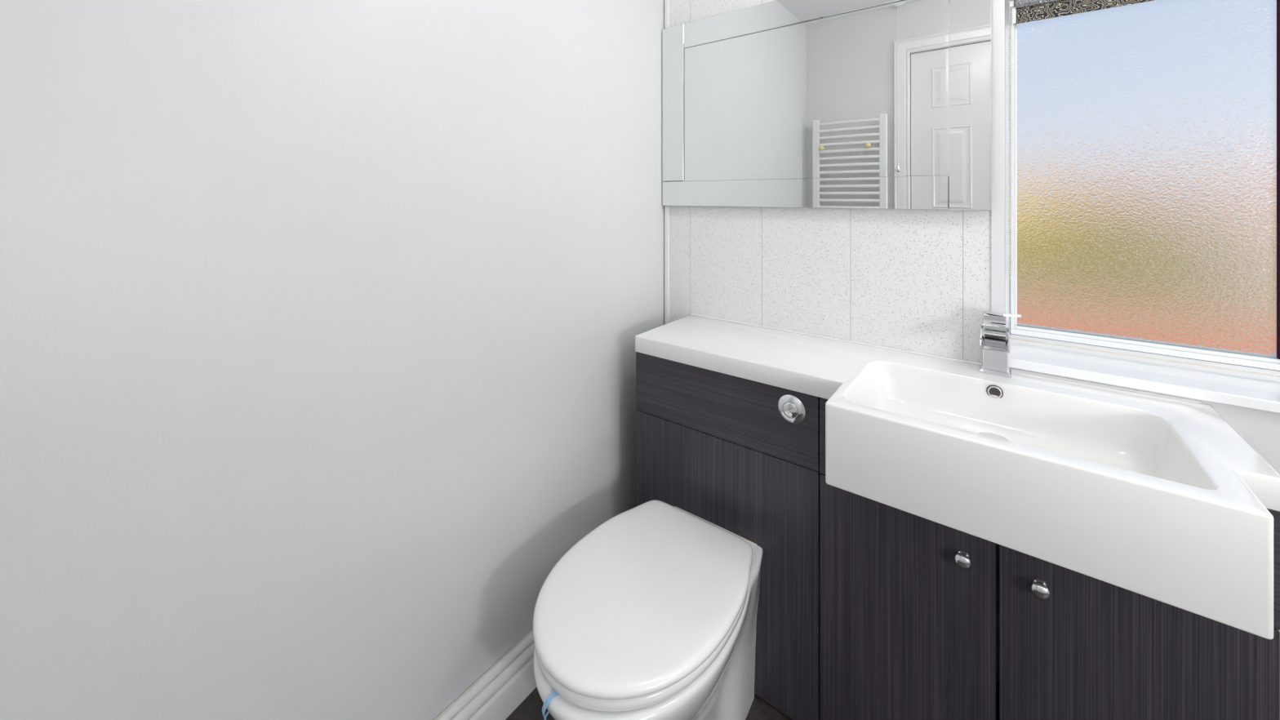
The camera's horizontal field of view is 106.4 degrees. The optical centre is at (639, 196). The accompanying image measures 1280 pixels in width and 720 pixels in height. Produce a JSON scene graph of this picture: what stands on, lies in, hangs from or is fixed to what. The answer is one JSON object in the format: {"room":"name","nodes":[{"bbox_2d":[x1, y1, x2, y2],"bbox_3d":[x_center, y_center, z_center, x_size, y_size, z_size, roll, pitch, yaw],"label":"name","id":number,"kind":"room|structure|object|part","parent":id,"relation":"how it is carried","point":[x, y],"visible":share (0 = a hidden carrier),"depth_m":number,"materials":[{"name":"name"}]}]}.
{"room":"bathroom","nodes":[
{"label":"bathroom","id":0,"kind":"room"},
{"bbox_2d":[0,0,664,719],"bbox_3d":[-0.412,0.100,1.244,0.120,2.420,2.057,0,0,37],"label":"wall","id":1,"kind":"structure","parent":0,"point":[320,321],"depth_m":0.88,"materials":[{"name":"paint"}]},
{"bbox_2d":[434,629,536,719],"bbox_3d":[-0.399,1.242,1.139,0.028,0.135,1.664,0,0,37],"label":"baseboard","id":2,"kind":"structure","parent":1,"relation":"attached to","point":[495,695],"depth_m":1.20,"materials":[{"name":"white paint"}]},
{"bbox_2d":[505,687,793,719],"bbox_3d":[0.711,1.340,0.391,2.940,0.060,2.057,0,0,37],"label":"floor","id":3,"kind":"structure","parent":0,"point":[531,708],"depth_m":1.22,"materials":[{"name":"plastic"}]},
{"bbox_2d":[533,499,763,719],"bbox_3d":[0.020,1.082,1.092,0.410,0.454,0.591,0,0,37],"label":"toilet","id":4,"kind":"object","parent":3,"relation":"on","point":[651,614],"visible":1,"depth_m":1.00,"materials":[{"name":"white ceramic"}]},
{"bbox_2d":[542,690,558,719],"bbox_3d":[-0.154,0.934,0.880,0.053,0.059,0.021,0,0,-37],"label":"hanger","id":5,"kind":"object","parent":4,"relation":"hanging from","point":[553,694],"visible":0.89,"depth_m":0.87,"materials":[{"name":"blue plastic"}]},
{"bbox_3d":[0.005,0.891,1.073,0.402,0.025,0.517,0,0,37],"label":"seat","id":6,"kind":"part","parent":4,"relation":"part of","materials":[{"name":"white plastic"}]},
{"bbox_2d":[635,351,820,719],"bbox_3d":[0.301,0.895,1.441,0.555,0.829,0.337,0,0,37],"label":"cabinet","id":7,"kind":"object","parent":3,"relation":"on","point":[740,455],"visible":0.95,"depth_m":1.24,"materials":[{"name":"laminate"}]},
{"bbox_3d":[0.214,0.571,1.326,0.554,0.182,0.018,0,0,37],"label":"panel","id":8,"kind":"part","parent":7,"relation":"part of","materials":[{"name":"laminate"}]},
{"bbox_3d":[0.374,0.528,1.187,0.070,0.070,0.010,0,0,37],"label":"flush plate","id":9,"kind":"part","parent":7,"relation":"part of","materials":[{"name":"silver metal"}]},
{"bbox_2d":[819,397,1279,719],"bbox_3d":[0.795,0.895,1.059,0.690,0.829,0.349,0,0,37],"label":"vanity unit","id":10,"kind":"object","parent":3,"relation":"on","point":[908,601],"visible":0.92,"depth_m":0.95,"materials":[{"name":"laminate"}]},
{"bbox_3d":[0.572,0.983,1.054,0.339,0.630,0.018,0,0,37],"label":"door","id":11,"kind":"part","parent":10,"relation":"part of","materials":[{"name":"laminate"}]},
{"bbox_2d":[635,313,1279,639],"bbox_3d":[0.538,0.512,1.177,1.250,0.173,0.474,0,0,37],"label":"countertop","id":12,"kind":"structure","parent":10,"relation":"on","point":[1158,497],"depth_m":0.88,"materials":[{"name":"white ceramic"}]},
{"bbox_2d":[979,311,1021,377],"bbox_3d":[0.846,0.350,1.126,0.079,0.160,0.152,0,0,37],"label":"tap","id":13,"kind":"object","parent":12,"relation":"on","point":[994,342],"visible":1,"depth_m":1.15,"materials":[{"name":"silver metal"}]},
{"bbox_3d":[0.824,0.327,1.112,0.054,0.038,0.104,0,0,37],"label":"spout","id":14,"kind":"part","parent":13,"relation":"part of","materials":[{"name":"silver metal"}]},
{"bbox_3d":[0.861,0.312,1.160,0.053,0.012,0.075,0,0,37],"label":"spout","id":15,"kind":"part","parent":13,"relation":"part of","materials":[{"name":"silver metal"}]},
{"bbox_3d":[0.869,0.425,1.170,0.062,0.010,0.054,0,0,37],"label":"plate","id":16,"kind":"part","parent":13,"relation":"part of","materials":[{"name":"silver metal"}]},
{"bbox_3d":[0.861,0.280,1.141,0.036,0.021,0.101,0,0,13],"label":"lever","id":17,"kind":"part","parent":13,"relation":"part of","materials":[{"name":"silver metal"}]},
{"bbox_3d":[0.651,0.732,0.966,0.029,0.029,0.027,0,0,37],"label":"knob","id":18,"kind":"part","parent":10,"relation":"part of","materials":[{"name":"silver metal"}]},
{"bbox_3d":[0.747,0.732,0.893,0.029,0.029,0.027,0,0,37],"label":"knob","id":19,"kind":"part","parent":10,"relation":"part of","materials":[{"name":"silver metal"}]},
{"bbox_3d":[0.849,0.983,0.844,0.344,0.630,0.018,0,0,37],"label":"door","id":20,"kind":"part","parent":10,"relation":"part of","materials":[{"name":"laminate"}]},
{"bbox_2d":[669,0,1279,681],"bbox_3d":[1.251,0.100,1.103,2.700,2.420,0.270,0,0,37],"label":"wall","id":21,"kind":"structure","parent":0,"point":[917,281],"depth_m":1.42,"materials":[{"name":"tile"}]},
{"bbox_2d":[664,0,669,324],"bbox_3d":[0.100,0.100,1.802,0.021,2.420,0.010,0,0,37],"label":"trim","id":22,"kind":"structure","parent":21,"relation":"attached to","point":[666,2],"depth_m":1.80,"materials":[{"name":"white plastic"}]},
{"bbox_2d":[662,0,991,210],"bbox_3d":[0.485,-0.295,1.499,0.994,0.660,0.023,0,0,37],"label":"wall mirror","id":23,"kind":"object","parent":21,"relation":"attached to","point":[802,104],"visible":1,"depth_m":1.42,"materials":[{"name":"silver mirror"}]},
{"bbox_2d":[684,0,948,181],"bbox_3d":[0.484,-0.296,1.495,0.817,0.490,0.005,0,0,37],"label":"mirror glass","id":24,"kind":"object","parent":23,"relation":"attached to","point":[859,91],"depth_m":1.44,"materials":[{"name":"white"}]},
{"bbox_2d":[991,0,1004,312],"bbox_3d":[0.897,-0.344,1.200,0.028,1.532,0.004,0,0,37],"label":"trim","id":25,"kind":"structure","parent":21,"relation":"attached to","point":[997,6],"depth_m":1.20,"materials":[{"name":"grey plastic"}]},
{"bbox_2d":[1004,0,1279,374],"bbox_3d":[1.458,-0.234,1.067,1.027,1.312,0.076,0,0,37],"label":"window","id":26,"kind":"structure","parent":21,"relation":"in","point":[1146,136],"depth_m":1.18,"materials":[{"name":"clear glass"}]},
{"bbox_2d":[1008,0,1154,280],"bbox_3d":[1.411,-0.325,1.039,0.968,1.119,0.033,0,0,37],"label":"blind","id":27,"kind":"object","parent":26,"relation":"attached to","point":[1025,11],"visible":1,"depth_m":1.29,"materials":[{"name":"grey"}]},
{"bbox_3d":[1.031,-0.306,1.330,0.010,1.081,0.004,0,0,37],"label":"bead chain","id":28,"kind":"part","parent":27,"relation":"part of","materials":[{"name":"white plastic"}]},
{"bbox_3d":[1.418,-0.664,1.043,0.941,0.372,0.005,0,0,37],"label":"fabric panel","id":29,"kind":"part","parent":27,"relation":"part of","materials":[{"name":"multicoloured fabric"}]},
{"bbox_2d":[1007,337,1279,413],"bbox_3d":[1.378,0.408,0.961,1.025,0.027,0.222,0,0,37],"label":"windowsill","id":30,"kind":"structure","parent":21,"relation":"attached to","point":[1256,390],"depth_m":1.09,"materials":[{"name":"paint"}]}
]}

